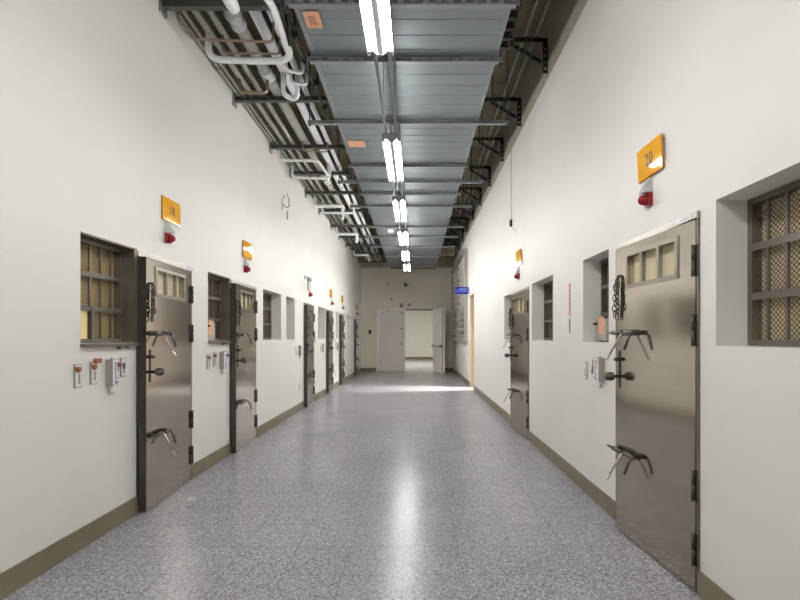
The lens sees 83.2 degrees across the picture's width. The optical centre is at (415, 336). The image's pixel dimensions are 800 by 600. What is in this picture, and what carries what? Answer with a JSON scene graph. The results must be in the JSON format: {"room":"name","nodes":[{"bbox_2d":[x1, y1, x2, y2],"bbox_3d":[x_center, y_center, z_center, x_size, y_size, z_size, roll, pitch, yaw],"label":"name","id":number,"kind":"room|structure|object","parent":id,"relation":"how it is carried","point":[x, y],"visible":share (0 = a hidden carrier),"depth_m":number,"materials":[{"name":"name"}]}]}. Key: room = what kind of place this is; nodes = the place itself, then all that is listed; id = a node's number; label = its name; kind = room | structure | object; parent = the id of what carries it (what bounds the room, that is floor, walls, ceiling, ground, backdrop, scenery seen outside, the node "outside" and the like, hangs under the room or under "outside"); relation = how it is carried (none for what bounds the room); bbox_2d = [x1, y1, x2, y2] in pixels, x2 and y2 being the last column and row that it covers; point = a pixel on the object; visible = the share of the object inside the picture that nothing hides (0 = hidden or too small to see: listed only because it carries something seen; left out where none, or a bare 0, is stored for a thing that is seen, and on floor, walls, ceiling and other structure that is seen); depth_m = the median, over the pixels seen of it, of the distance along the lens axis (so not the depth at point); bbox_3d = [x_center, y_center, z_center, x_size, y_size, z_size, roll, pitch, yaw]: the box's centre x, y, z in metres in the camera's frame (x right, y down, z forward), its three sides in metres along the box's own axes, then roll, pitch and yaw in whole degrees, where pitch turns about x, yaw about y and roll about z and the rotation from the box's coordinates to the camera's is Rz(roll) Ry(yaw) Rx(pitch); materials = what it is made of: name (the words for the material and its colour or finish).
{"room":"prison interior","nodes":[
{"label":"prison interior","id":0,"kind":"room"},
{"bbox_2d":[0,0,360,572],"bbox_3d":[-2.365,-1.250,7.790,0.300,5.300,21.580,0,0,0],"label":"wall","id":1,"kind":"structure","parent":0,"point":[108,108],"depth_m":3.31,"materials":[{"name":"white paint"}]},
{"bbox_2d":[73,364,81,387],"bbox_3d":[-2.198,0.256,2.942,0.036,0.155,0.071,0,0,0],"label":"switch plate","id":2,"kind":"object","parent":1,"relation":"attached to","point":[77,368],"visible":1,"depth_m":2.92,"materials":[{"name":"grey plastic"}]},
{"bbox_2d":[89,358,101,384],"bbox_3d":[-2.198,0.236,3.094,0.036,0.178,0.083,0,0,0],"label":"switch plate","id":3,"kind":"object","parent":1,"relation":"attached to","point":[93,366],"visible":1,"depth_m":3.07,"materials":[{"name":"grey plastic"}]},
{"bbox_2d":[80,231,139,348],"bbox_3d":[-2.337,-0.305,3.269,0.315,0.790,0.596,0,0,0],"label":"window","id":4,"kind":"structure","parent":1,"relation":"in","point":[108,269],"depth_m":3.39,"materials":[{"name":"metal"}]},
{"bbox_2d":[105,357,121,393],"bbox_3d":[-2.176,0.279,3.252,0.079,0.262,0.078,0,0,0],"label":"box","id":5,"kind":"object","parent":1,"relation":"attached to","point":[112,366],"visible":1,"depth_m":3.22,"materials":[{"name":"grey plastic"}]},
{"bbox_2d":[115,362,118,383],"bbox_3d":[-2.158,0.260,3.250,0.001,0.150,0.044,0,0,0],"label":"print","id":6,"kind":"object","parent":5,"relation":"attached to","point":[116,363],"depth_m":3.25,"materials":[{"name":"white paper"}]},
{"bbox_2d":[120,357,125,376],"bbox_3d":[-2.208,0.228,3.400,0.016,0.145,0.066,0,0,0],"label":"switch plate","id":7,"kind":"object","parent":1,"relation":"attached to","point":[122,360],"visible":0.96,"depth_m":3.39,"materials":[{"name":"grey plastic"}]},
{"bbox_2d":[136,251,193,511],"bbox_3d":[-2.207,0.357,3.993,0.417,2.081,0.890,0,0,0],"label":"door","id":8,"kind":"structure","parent":1,"relation":"in","point":[166,290],"depth_m":3.87,"materials":[{"name":"metal"}]},
{"bbox_2d":[164,222,175,243],"bbox_3d":[-2.176,-0.927,4.000,0.078,0.185,0.071,0,0,0],"label":"lamp","id":9,"kind":"object","parent":1,"relation":"attached to","point":[169,238],"visible":1,"depth_m":3.97,"materials":[{"name":"red plastic"}]},
{"bbox_2d":[164,222,174,233],"bbox_3d":[-2.183,-0.970,4.000,0.064,0.100,0.071,0,0,0],"label":"hood","id":10,"kind":"object","parent":9,"relation":"attached to","point":[168,229],"depth_m":3.97,"materials":[{"name":"metal"}]},
{"bbox_2d":[161,195,180,226],"bbox_3d":[-2.209,-1.133,4.065,0.028,0.210,0.296,0,0,0],"label":"number sign","id":11,"kind":"object","parent":1,"relation":"attached to","point":[170,210],"visible":1,"depth_m":4.04,"materials":[{"name":"orange plastic"}]},
{"bbox_2d":[0,368,360,599],"bbox_3d":[-2.209,1.331,7.650,0.012,0.138,21.300,0,0,0],"label":"baseboard","id":12,"kind":"structure","parent":1,"relation":"attached to","point":[27,570],"depth_m":3.01,"materials":[{"name":"green paint"}]},
{"bbox_2d":[208,272,231,344],"bbox_3d":[-2.337,-0.305,5.077,0.315,0.790,0.561,0,0,0],"label":"window","id":13,"kind":"structure","parent":1,"relation":"in","point":[218,285],"depth_m":5.29,"materials":[{"name":"metal"}]},
{"bbox_2d":[219,351,228,373],"bbox_3d":[-2.176,0.289,5.130,0.079,0.262,0.100,0,0,0],"label":"box","id":14,"kind":"object","parent":1,"relation":"attached to","point":[223,356],"visible":1,"depth_m":5.08,"materials":[{"name":"grey plastic"}]},
{"bbox_2d":[229,280,257,452],"bbox_3d":[-2.207,0.357,5.785,0.417,2.081,0.890,0,0,0],"label":"door","id":15,"kind":"structure","parent":1,"relation":"in","point":[244,305],"depth_m":5.58,"materials":[{"name":"metal"}]},
{"bbox_2d":[242,240,251,259],"bbox_3d":[-2.201,-1.133,5.890,0.023,0.210,0.296,2,0,0],"label":"number sign","id":16,"kind":"object","parent":1,"relation":"attached to","point":[247,247],"visible":1,"depth_m":5.87,"materials":[{"name":"orange plastic"}]},
{"bbox_2d":[263,292,270,339],"bbox_3d":[-2.406,-0.328,6.980,0.062,0.741,0.877,0,0,0],"label":"window","id":17,"kind":"structure","parent":1,"relation":"in","point":[266,297],"depth_m":7.26,"materials":[{"name":"metal"}]},
{"bbox_2d":[304,275,311,290],"bbox_3d":[-2.148,-1.079,8.937,0.254,0.342,0.107,0,0,44],"label":"camera","id":18,"kind":"object","parent":1,"relation":"attached to","point":[309,280],"visible":1,"depth_m":8.84,"materials":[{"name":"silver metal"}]},
{"bbox_2d":[304,303,316,406],"bbox_3d":[-2.207,0.357,9.335,0.417,2.081,0.890,0,0,0],"label":"door","id":19,"kind":"structure","parent":1,"relation":"in","point":[309,316],"depth_m":9.17,"materials":[{"name":"metal"}]},
{"bbox_2d":[326,309,335,392],"bbox_3d":[-2.207,0.357,11.555,0.417,2.081,0.890,0,0,0],"label":"door","id":20,"kind":"structure","parent":1,"relation":"in","point":[329,314],"depth_m":11.46,"materials":[{"name":"metal"}]},
{"bbox_2d":[339,313,346,384],"bbox_3d":[-2.207,0.357,13.455,0.417,2.081,0.890,0,0,0],"label":"door","id":21,"kind":"structure","parent":1,"relation":"in","point":[341,316],"depth_m":13.33,"materials":[{"name":"metal"}]},
{"bbox_2d":[354,318,359,375],"bbox_3d":[-2.207,0.357,16.635,0.417,2.081,0.890,0,0,0],"label":"door","id":22,"kind":"structure","parent":1,"relation":"in","point":[356,359],"depth_m":16.48,"materials":[{"name":"metal"}]},
{"bbox_2d":[2,359,700,599],"bbox_3d":[0.693,1.475,12.950,10.615,0.150,32.500,0,0,0],"label":"floor","id":23,"kind":"structure","parent":0,"point":[408,484],"depth_m":3.36,"materials":[{"name":"stone"}]},
{"bbox_2d":[241,0,546,240],"bbox_3d":[-0.339,-3.994,8.155,4.352,0.212,22.810,0,0,0],"label":"ceiling","id":24,"kind":"structure","parent":0,"point":[500,71],"depth_m":7.18,"materials":[{"name":"grey metal"}]},
{"bbox_2d":[159,0,279,18],"bbox_3d":[-1.706,-3.354,3.930,1.021,1.089,0.100,0,0,0],"label":"rack","id":25,"kind":"object","parent":24,"relation":"hanging from","point":[164,5],"visible":0.87,"depth_m":3.90,"materials":[{"name":"grey metal"}]},
{"bbox_2d":[174,11,360,262],"bbox_3d":[-2.175,-2.964,10.100,0.034,0.032,15.600,0,0,0],"label":"pipe","id":26,"kind":"object","parent":25,"relation":"on","point":[182,19],"visible":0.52,"depth_m":5.41,"materials":[{"name":"metal"}]},
{"bbox_2d":[181,11,362,262],"bbox_3d":[-2.115,-2.964,10.100,0.034,0.032,15.600,0,0,0],"label":"pipe","id":27,"kind":"object","parent":25,"relation":"on","point":[184,13],"visible":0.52,"depth_m":5.76,"materials":[{"name":"metal"}]},
{"bbox_2d":[176,11,274,42],"bbox_3d":[-1.740,-2.848,4.172,0.834,0.197,0.160,0,0,-15],"label":"pipe","id":28,"kind":"object","parent":27,"relation":"attached to","point":[177,12],"visible":0.96,"depth_m":4.18,"materials":[{"name":"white metal"}]},
{"bbox_2d":[192,11,365,262],"bbox_3d":[-2.010,-2.977,10.100,0.060,0.057,15.600,0,0,0],"label":"pipe","id":29,"kind":"object","parent":25,"relation":"on","point":[197,14],"visible":0.57,"depth_m":5.70,"materials":[{"name":"metal"}]},
{"bbox_2d":[205,0,292,64],"bbox_3d":[-1.406,-2.808,4.034,0.694,0.276,1.288,0,0,-34],"label":"pipe","id":30,"kind":"object","parent":29,"relation":"attached to","point":[287,57],"visible":0.97,"depth_m":4.35,"materials":[{"name":"white plastic"}]},
{"bbox_2d":[321,200,354,213],"bbox_3d":[-1.670,-2.801,9.726,0.728,0.290,0.048,0,0,0],"label":"pipe","id":31,"kind":"object","parent":29,"relation":"attached to","point":[322,201],"visible":0.94,"depth_m":9.71,"materials":[{"name":"white plastic"}]},
{"bbox_2d":[284,14,290,45],"bbox_3d":[-1.150,-2.758,4.049,0.024,0.213,0.140,0,0,0],"label":"cable","id":32,"kind":"object","parent":25,"relation":"hanging from","point":[286,18],"visible":0.98,"depth_m":4.03,"materials":[{"name":"black metal"}]},
{"bbox_2d":[206,11,368,262],"bbox_3d":[-1.880,-2.977,10.100,0.060,0.057,15.600,0,0,0],"label":"pipe","id":33,"kind":"object","parent":25,"relation":"on","point":[212,15],"visible":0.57,"depth_m":5.48,"materials":[{"name":"metal"}]},
{"bbox_2d":[222,34,280,54],"bbox_3d":[-1.605,-2.853,4.397,0.568,0.185,0.018,0,0,-2],"label":"pipe","id":34,"kind":"object","parent":33,"relation":"attached to","point":[246,53],"visible":0.98,"depth_m":4.39,"materials":[{"name":"orange metal"}]},
{"bbox_2d":[224,11,373,262],"bbox_3d":[-1.700,-3.005,10.100,0.151,0.151,15.600,0,0,0],"label":"pipe","id":35,"kind":"object","parent":25,"relation":"on","point":[237,22],"visible":0.79,"depth_m":5.37,"materials":[{"name":"silver metal"}]},
{"bbox_2d":[238,78,268,93],"bbox_3d":[-1.855,-2.865,5.153,0.343,0.162,0.032,0,0,-4],"label":"pipe","id":36,"kind":"object","parent":35,"relation":"attached to","point":[239,79],"visible":1,"depth_m":5.14,"materials":[{"name":"orange metal"}]},
{"bbox_2d":[313,197,344,219],"bbox_3d":[-1.826,-2.836,10.003,0.647,0.220,1.112,0,0,0],"label":"pipe","id":37,"kind":"object","parent":35,"relation":"attached to","point":[341,206],"visible":0.94,"depth_m":9.46,"materials":[{"name":"white plastic"}]},
{"bbox_2d":[335,227,357,242],"bbox_3d":[-1.845,-2.833,12.566,0.620,0.226,1.095,0,0,0],"label":"pipe","id":38,"kind":"object","parent":35,"relation":"attached to","point":[336,228],"visible":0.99,"depth_m":12.03,"materials":[{"name":"white plastic"}]},
{"bbox_2d":[266,11,382,262],"bbox_3d":[-1.330,-2.979,10.100,0.064,0.061,15.600,0,0,0],"label":"pipe","id":39,"kind":"object","parent":25,"relation":"on","point":[292,61],"visible":0.57,"depth_m":6.31,"materials":[{"name":"white plastic"}]},
{"bbox_2d":[284,62,304,74],"bbox_3d":[-1.287,-2.875,4.789,0.210,0.143,0.034,0,0,-24],"label":"pipe","id":40,"kind":"object","parent":39,"relation":"attached to","point":[301,72],"visible":0.88,"depth_m":4.79,"materials":[{"name":"white plastic"}]},
{"bbox_2d":[289,73,308,85],"bbox_3d":[-1.298,-2.875,5.016,0.206,0.143,0.034,0,0,-13],"label":"pipe","id":41,"kind":"object","parent":39,"relation":"attached to","point":[290,74],"visible":0.94,"depth_m":5.00,"materials":[{"name":"white plastic"}]},
{"bbox_2d":[232,55,328,108],"bbox_3d":[-1.631,-3.354,5.490,1.171,1.089,0.100,0,0,0],"label":"rack","id":42,"kind":"object","parent":24,"relation":"hanging from","point":[236,99],"visible":0.78,"depth_m":5.46,"materials":[{"name":"grey metal"}]},
{"bbox_2d":[249,11,378,262],"bbox_3d":[-1.480,-2.997,10.100,0.112,0.112,15.600,0,0,0],"label":"pipe","id":43,"kind":"object","parent":42,"relation":"on","point":[257,16],"visible":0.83,"depth_m":5.71,"materials":[{"name":"white plastic"}]},
{"bbox_2d":[222,0,239,14],"bbox_3d":[-1.435,-2.744,2.942,0.122,0.410,1.285,0,0,0],"label":"pipe","id":44,"kind":"object","parent":43,"relation":"hanging from","point":[232,6],"visible":1,"depth_m":3.49,"materials":[{"name":"white plastic"}]},
{"bbox_2d":[281,72,299,100],"bbox_3d":[-1.409,-2.809,5.071,0.207,0.274,0.098,0,0,-10],"label":"pipe","id":45,"kind":"object","parent":43,"relation":"attached to","point":[285,94],"visible":0.95,"depth_m":5.04,"materials":[{"name":"white plastic"}]},
{"bbox_2d":[277,150,329,175],"bbox_3d":[-1.653,-2.832,7.179,0.436,0.228,0.982,0,0,43],"label":"pipe","id":46,"kind":"object","parent":43,"relation":"attached to","point":[327,172],"visible":0.94,"depth_m":6.98,"materials":[{"name":"white plastic"}]},
{"bbox_2d":[291,165,330,179],"bbox_3d":[-1.798,-2.831,7.755,0.685,0.230,0.048,0,0,-4],"label":"pipe","id":47,"kind":"object","parent":43,"relation":"attached to","point":[292,166],"visible":0.93,"depth_m":7.73,"materials":[{"name":"white plastic"}]},
{"bbox_2d":[269,111,345,153],"bbox_3d":[-1.631,-3.354,6.860,1.171,1.089,0.100,0,0,0],"label":"rack","id":48,"kind":"object","parent":24,"relation":"hanging from","point":[337,146],"visible":0.9,"depth_m":6.83,"materials":[{"name":"grey metal"}]},
{"bbox_2d":[289,142,349,178],"bbox_3d":[-1.690,-3.354,7.960,1.051,1.089,0.100,0,0,0],"label":"rack","id":49,"kind":"object","parent":24,"relation":"hanging from","point":[315,172],"visible":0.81,"depth_m":7.93,"materials":[{"name":"grey metal"}]},
{"bbox_2d":[305,187,357,197],"bbox_3d":[-1.690,-3.354,9.040,1.051,1.089,0.100,0,0,0],"label":"rack","id":50,"kind":"object","parent":24,"relation":"hanging from","point":[327,192],"visible":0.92,"depth_m":9.02,"materials":[{"name":"grey metal"}]},
{"bbox_2d":[318,187,364,214],"bbox_3d":[-1.690,-3.354,10.300,1.051,1.089,0.100,0,0,0],"label":"rack","id":51,"kind":"object","parent":24,"relation":"hanging from","point":[319,209],"visible":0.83,"depth_m":10.28,"materials":[{"name":"grey metal"}]},
{"bbox_2d":[261,11,375,250],"bbox_3d":[-1.620,-3.450,10.100,0.090,0.090,15.600,0,0,0],"label":"pipe","id":52,"kind":"object","parent":51,"relation":"attached to","point":[264,13],"visible":0.3,"depth_m":6.82,"materials":[{"name":"grey metal"}]},
{"bbox_2d":[330,213,370,229],"bbox_3d":[-1.690,-3.354,11.750,1.051,1.089,0.100,0,0,0],"label":"rack","id":53,"kind":"object","parent":24,"relation":"hanging from","point":[331,226],"visible":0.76,"depth_m":11.72,"materials":[{"name":"grey metal"}]},
{"bbox_2d":[345,228,378,247],"bbox_3d":[-1.690,-3.354,14.200,1.051,1.089,0.100,0,0,0],"label":"rack","id":54,"kind":"object","parent":24,"relation":"hanging from","point":[359,244],"visible":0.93,"depth_m":14.18,"materials":[{"name":"grey metal"}]},
{"bbox_2d":[284,0,519,8],"bbox_3d":[-0.105,-3.262,3.602,1.880,1.274,0.044,0,0,0],"label":"support","id":55,"kind":"object","parent":24,"relation":"hanging from","point":[289,4],"visible":0.88,"depth_m":3.59,"materials":[{"name":"black metal"}]},
{"bbox_2d":[307,48,501,64],"bbox_3d":[-0.105,-3.262,4.342,1.880,1.274,0.044,0,0,0],"label":"support","id":56,"kind":"object","parent":24,"relation":"hanging from","point":[310,60],"visible":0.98,"depth_m":4.32,"materials":[{"name":"black metal"}]},
{"bbox_2d":[308,51,508,125],"bbox_3d":[-0.087,-3.262,5.602,2.495,1.274,0.044,0,0,0],"label":"support","id":57,"kind":"object","parent":24,"relation":"hanging from","point":[310,122],"visible":0.92,"depth_m":5.58,"materials":[{"name":"black metal"}]},
{"bbox_2d":[275,0,337,137],"bbox_3d":[-1.111,-2.772,4.451,0.095,0.110,3.704,0,0,0],"label":"cable bundle","id":58,"kind":"object","parent":57,"relation":"on","point":[294,32],"visible":0.92,"depth_m":4.49,"materials":[{"name":"black rubber"}]},
{"bbox_2d":[348,158,468,168],"bbox_3d":[-0.105,-3.262,7.022,1.880,1.274,0.044,0,0,0],"label":"support","id":59,"kind":"object","parent":24,"relation":"hanging from","point":[349,164],"visible":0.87,"depth_m":7.00,"materials":[{"name":"black metal"}]},
{"bbox_2d":[359,186,459,196],"bbox_3d":[-0.105,-3.262,8.412,1.880,1.274,0.044,0,0,0],"label":"support","id":60,"kind":"object","parent":24,"relation":"hanging from","point":[360,193],"visible":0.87,"depth_m":8.39,"materials":[{"name":"black metal"}]},
{"bbox_2d":[338,180,482,183],"bbox_3d":[-0.087,-3.262,7.742,2.495,1.274,0.044,0,0,0],"label":"support","id":61,"kind":"object","parent":24,"relation":"hanging from","point":[339,181],"visible":0.94,"depth_m":7.72,"materials":[{"name":"black metal"}]},
{"bbox_2d":[373,53,404,261],"bbox_3d":[-0.307,-2.378,5.600,0.036,0.534,17.000,0,0,0],"label":"rail","id":62,"kind":"object","parent":61,"relation":"hanging from","point":[374,55],"visible":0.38,"depth_m":4.18,"materials":[{"name":"grey metal"}]},
{"bbox_2d":[360,0,393,56],"bbox_3d":[-0.252,-2.072,2.627,0.196,0.084,1.265,0,0,0],"label":"ceiling light","id":63,"kind":"object","parent":62,"relation":"attached to","point":[375,13],"visible":1,"depth_m":2.98,"materials":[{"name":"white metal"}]},
{"bbox_2d":[382,133,403,182],"bbox_3d":[-0.252,-2.072,5.303,0.196,0.084,1.265,0,0,0],"label":"ceiling light","id":64,"kind":"object","parent":62,"relation":"attached to","point":[391,141],"visible":1,"depth_m":5.10,"materials":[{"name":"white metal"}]},
{"bbox_2d":[392,196,406,222],"bbox_3d":[-0.252,-2.072,7.362,0.196,0.084,1.265,0,0,0],"label":"ceiling light","id":65,"kind":"object","parent":62,"relation":"attached to","point":[398,201],"visible":1,"depth_m":7.20,"materials":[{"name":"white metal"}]},
{"bbox_2d":[398,228,408,245],"bbox_3d":[-0.252,-2.072,9.393,0.196,0.084,1.265,0,0,0],"label":"ceiling light","id":66,"kind":"object","parent":62,"relation":"attached to","point":[402,232],"visible":1,"depth_m":9.19,"materials":[{"name":"white plastic"}]},
{"bbox_2d":[401,249,409,260],"bbox_3d":[-0.252,-2.072,11.432,0.196,0.084,1.265,0,0,0],"label":"ceiling light","id":67,"kind":"object","parent":62,"relation":"attached to","point":[405,252],"visible":1,"depth_m":11.29,"materials":[{"name":"white plastic"}]},
{"bbox_2d":[388,6,408,261],"bbox_3d":[-0.197,-2.378,5.600,0.036,0.534,17.000,0,0,0],"label":"rail","id":68,"kind":"object","parent":61,"relation":"hanging from","point":[389,54],"visible":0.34,"depth_m":4.13,"materials":[{"name":"grey metal"}]},
{"bbox_2d":[294,9,510,268],"bbox_3d":[-0.105,-2.903,7.450,1.780,0.433,20.800,0,0,0],"label":"air duct","id":69,"kind":"object","parent":61,"relation":"on","point":[423,91],"visible":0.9,"depth_m":5.05,"materials":[{"name":"grey metal"}]},
{"bbox_2d":[499,42,508,50],"bbox_3d":[0.827,-2.743,4.206,0.085,0.075,0.088,0,0,0],"label":"clamp","id":70,"kind":"object","parent":69,"relation":"attached to","point":[504,46],"visible":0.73,"depth_m":4.20,"materials":[{"name":"black metal"}]},
{"bbox_2d":[502,32,511,41],"bbox_3d":[0.827,-2.743,4.076,0.085,0.075,0.088,0,0,0],"label":"clamp","id":71,"kind":"object","parent":69,"relation":"attached to","point":[507,36],"visible":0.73,"depth_m":4.07,"materials":[{"name":"black metal"}]},
{"bbox_2d":[505,22,514,31],"bbox_3d":[0.827,-2.743,3.946,0.085,0.075,0.088,0,0,0],"label":"clamp","id":72,"kind":"object","parent":69,"relation":"attached to","point":[510,26],"visible":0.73,"depth_m":3.94,"materials":[{"name":"black metal"}]},
{"bbox_2d":[508,11,517,21],"bbox_3d":[0.827,-2.743,3.816,0.085,0.075,0.088,0,0,0],"label":"clamp","id":73,"kind":"object","parent":69,"relation":"attached to","point":[513,17],"visible":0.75,"depth_m":3.81,"materials":[{"name":"black metal"}]},
{"bbox_2d":[350,146,471,207],"bbox_3d":[-0.087,-3.262,9.182,2.495,1.274,0.044,0,0,0],"label":"support","id":74,"kind":"object","parent":24,"relation":"hanging from","point":[351,206],"visible":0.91,"depth_m":9.16,"materials":[{"name":"black metal"}]},
{"bbox_2d":[360,176,462,228],"bbox_3d":[-0.087,-3.262,10.902,2.495,1.274,0.044,0,0,0],"label":"support","id":75,"kind":"object","parent":24,"relation":"hanging from","point":[462,176],"visible":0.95,"depth_m":10.88,"materials":[{"name":"black metal"}]},
{"bbox_2d":[365,191,458,238],"bbox_3d":[-0.087,-3.262,12.002,2.495,1.274,0.044,0,0,0],"label":"support","id":76,"kind":"object","parent":24,"relation":"hanging from","point":[458,191],"visible":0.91,"depth_m":11.98,"materials":[{"name":"black metal"}]},
{"bbox_2d":[370,246,454,247],"bbox_3d":[-0.087,-3.262,13.302,2.495,1.274,0.044,0,0,0],"label":"support","id":77,"kind":"object","parent":24,"relation":"hanging from","point":[370,246],"visible":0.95,"depth_m":13.30,"materials":[{"name":"black metal"}]},
{"bbox_2d":[380,242,445,266],"bbox_3d":[-0.087,-3.262,16.902,2.495,1.274,0.044,0,0,0],"label":"support","id":78,"kind":"object","parent":24,"relation":"hanging from","point":[380,242],"visible":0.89,"depth_m":16.88,"materials":[{"name":"black metal"}]},
{"bbox_2d":[440,248,454,255],"bbox_3d":[1.225,-3.525,17.250,0.550,0.749,0.500,0,0,0],"label":"duct","id":79,"kind":"object","parent":24,"relation":"hanging from","point":[444,251],"visible":0.59,"depth_m":17.00,"materials":[{"name":"brown metal"}]},
{"bbox_2d":[361,241,452,370],"bbox_3d":[-0.339,-1.250,18.425,3.752,5.300,0.250,0,0,0],"label":"wall","id":80,"kind":"structure","parent":0,"point":[426,288],"depth_m":18.30,"materials":[{"name":"beige paint"}]},
{"bbox_2d":[377,307,444,372],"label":"door","id":81,"kind":"structure","parent":80,"relation":"in","point":[390,321],"depth_m":18.32,"materials":[{"name":"grey paint"}]},
{"bbox_2d":[405,310,432,356],"bbox_3d":[0.000,-0.300,28.700,9.200,3.400,0.200,0,0,0],"label":"wall","id":82,"kind":"structure","parent":0,"point":[418,324],"depth_m":28.60,"materials":[{"name":"paint"}]},
{"bbox_2d":[453,0,799,599],"bbox_3d":[1.687,-1.250,7.790,0.300,5.300,21.580,0,0,0],"label":"wall","id":83,"kind":"structure","parent":0,"point":[719,79],"depth_m":2.93,"materials":[{"name":"white paint"}]},
{"bbox_2d":[451,248,467,341],"bbox_3d":[1.589,-1.235,15.650,0.335,2.770,4.840,0,0,0],"label":"window","id":84,"kind":"structure","parent":83,"relation":"in","point":[459,273],"depth_m":15.16,"materials":[{"name":"grey"}]},
{"bbox_2d":[455,287,469,293],"bbox_3d":[1.336,-1.320,12.800,0.402,0.200,0.040,0,0,0],"label":"sign","id":85,"kind":"object","parent":83,"relation":"attached to","point":[458,290],"visible":1,"depth_m":12.79,"materials":[{"name":"blue plastic"}]},
{"bbox_2d":[460,172,481,204],"bbox_3d":[1.272,-3.485,10.489,0.529,0.830,0.041,0,0,0],"label":"wall bracket","id":86,"kind":"object","parent":83,"relation":"attached to","point":[476,188],"visible":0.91,"depth_m":10.47,"materials":[{"name":"black metal"}]},
{"bbox_2d":[470,293,473,386],"bbox_3d":[2.014,0.120,12.220,0.966,2.557,0.798,0,0,0],"label":"door","id":87,"kind":"structure","parent":83,"relation":"in","point":[472,295],"depth_m":12.59,"materials":[{"name":"brown wood"}]},
{"bbox_2d":[465,148,490,186],"bbox_3d":[1.272,-3.485,9.180,0.529,0.830,0.041,0,0,0],"label":"wall bracket","id":88,"kind":"object","parent":83,"relation":"attached to","point":[485,166],"visible":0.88,"depth_m":9.16,"materials":[{"name":"black metal"}]},
{"bbox_2d":[452,0,551,244],"bbox_3d":[1.400,-3.517,9.850,0.044,0.042,14.700,0,0,0],"label":"pipe","id":89,"kind":"object","parent":88,"relation":"on","point":[548,2],"visible":0.67,"depth_m":6.08,"materials":[{"name":"metal"}]},
{"bbox_2d":[473,118,503,160],"bbox_3d":[1.272,-3.485,7.870,0.529,0.830,0.041,0,0,0],"label":"wall bracket","id":90,"kind":"object","parent":83,"relation":"attached to","point":[479,139],"visible":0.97,"depth_m":7.85,"materials":[{"name":"black metal"}]},
{"bbox_2d":[485,73,520,126],"bbox_3d":[1.272,-3.485,6.559,0.529,0.830,0.041,0,0,0],"label":"wall bracket","id":91,"kind":"object","parent":83,"relation":"attached to","point":[518,100],"visible":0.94,"depth_m":6.54,"materials":[{"name":"black metal"}]},
{"bbox_2d":[503,286,528,438],"bbox_3d":[1.528,0.357,6.525,0.417,2.081,0.890,0,0,0],"label":"door","id":92,"kind":"structure","parent":83,"relation":"in","point":[518,318],"depth_m":6.48,"materials":[{"name":"metal"}]},
{"bbox_2d":[516,249,521,265],"bbox_3d":[1.523,-1.167,6.620,0.029,0.210,0.296,0,0,0],"label":"number sign","id":93,"kind":"object","parent":83,"relation":"attached to","point":[519,252],"visible":1,"depth_m":6.59,"materials":[{"name":"orange plastic"}]},
{"bbox_2d":[510,37,547,74],"bbox_3d":[1.272,-3.485,5.250,0.529,0.830,0.041,0,0,0],"label":"wall bracket","id":94,"kind":"object","parent":83,"relation":"attached to","point":[544,40],"visible":0.89,"depth_m":5.23,"materials":[{"name":"black metal"}]},
{"bbox_2d":[448,0,538,244],"bbox_3d":[1.270,-3.517,9.850,0.044,0.042,14.700,0,0,0],"label":"pipe","id":95,"kind":"object","parent":94,"relation":"on","point":[535,4],"visible":0.86,"depth_m":6.09,"materials":[{"name":"metal"}]},
{"bbox_2d":[544,281,552,339],"bbox_3d":[1.728,-0.328,5.490,0.062,0.741,0.917,0,0,0],"label":"window","id":96,"kind":"structure","parent":83,"relation":"in","point":[548,287],"depth_m":5.83,"materials":[{"name":"metal"}]},
{"bbox_2d":[569,283,570,332],"bbox_3d":[1.536,-0.287,4.480,0.004,0.495,0.060,0,0,0],"label":"strip","id":97,"kind":"object","parent":83,"relation":"attached to","point":[569,283],"visible":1,"depth_m":4.46,"materials":[{"name":"pink"}]},
{"bbox_2d":[453,368,734,599],"bbox_3d":[1.531,1.331,7.650,0.012,0.138,21.300,0,0,0],"label":"baseboard","id":98,"kind":"structure","parent":83,"relation":"attached to","point":[707,589],"depth_m":4.04,"materials":[{"name":"green paint"}]},
{"bbox_2d":[593,356,604,387],"bbox_3d":[1.509,0.289,3.700,0.058,0.262,0.100,0,0,0],"label":"box","id":99,"kind":"object","parent":83,"relation":"attached to","point":[598,362],"visible":1,"depth_m":3.65,"materials":[{"name":"grey plastic"}]},
{"bbox_2d":[593,258,608,341],"bbox_3d":[1.683,-0.328,3.853,0.152,0.741,0.542,0,0,0],"label":"window","id":100,"kind":"structure","parent":83,"relation":"in","point":[602,324],"depth_m":4.04,"materials":[{"name":"metal"}]},
{"bbox_2d":[638,177,652,207],"bbox_3d":[1.498,-0.948,2.945,0.078,0.185,0.071,0,0,0],"label":"lamp","id":101,"kind":"object","parent":83,"relation":"attached to","point":[646,199],"visible":1,"depth_m":2.92,"materials":[{"name":"red plastic"}]},
{"bbox_2d":[638,177,652,194],"bbox_3d":[1.505,-0.990,2.945,0.064,0.100,0.071,0,0,0],"label":"hood","id":102,"kind":"object","parent":101,"relation":"attached to","point":[647,189],"depth_m":2.92,"materials":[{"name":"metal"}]},
{"bbox_2d":[637,133,663,183],"bbox_3d":[1.522,-1.149,2.915,0.031,0.210,0.296,0,0,0],"label":"number sign","id":103,"kind":"object","parent":83,"relation":"attached to","point":[650,159],"visible":1,"depth_m":2.89,"materials":[{"name":"orange plastic"}]},
{"bbox_2d":[604,211,699,594],"bbox_3d":[1.528,0.357,2.876,0.417,2.081,0.890,0,0,0],"label":"door","id":104,"kind":"structure","parent":83,"relation":"in","point":[656,303],"depth_m":2.77,"materials":[{"name":"metal"}]},
{"bbox_2d":[748,179,799,346],"bbox_3d":[1.728,-0.328,1.851,0.062,0.741,0.899,0,0,0],"label":"window","id":105,"kind":"structure","parent":83,"relation":"in","point":[774,215],"depth_m":2.17,"materials":[{"name":"metal"}]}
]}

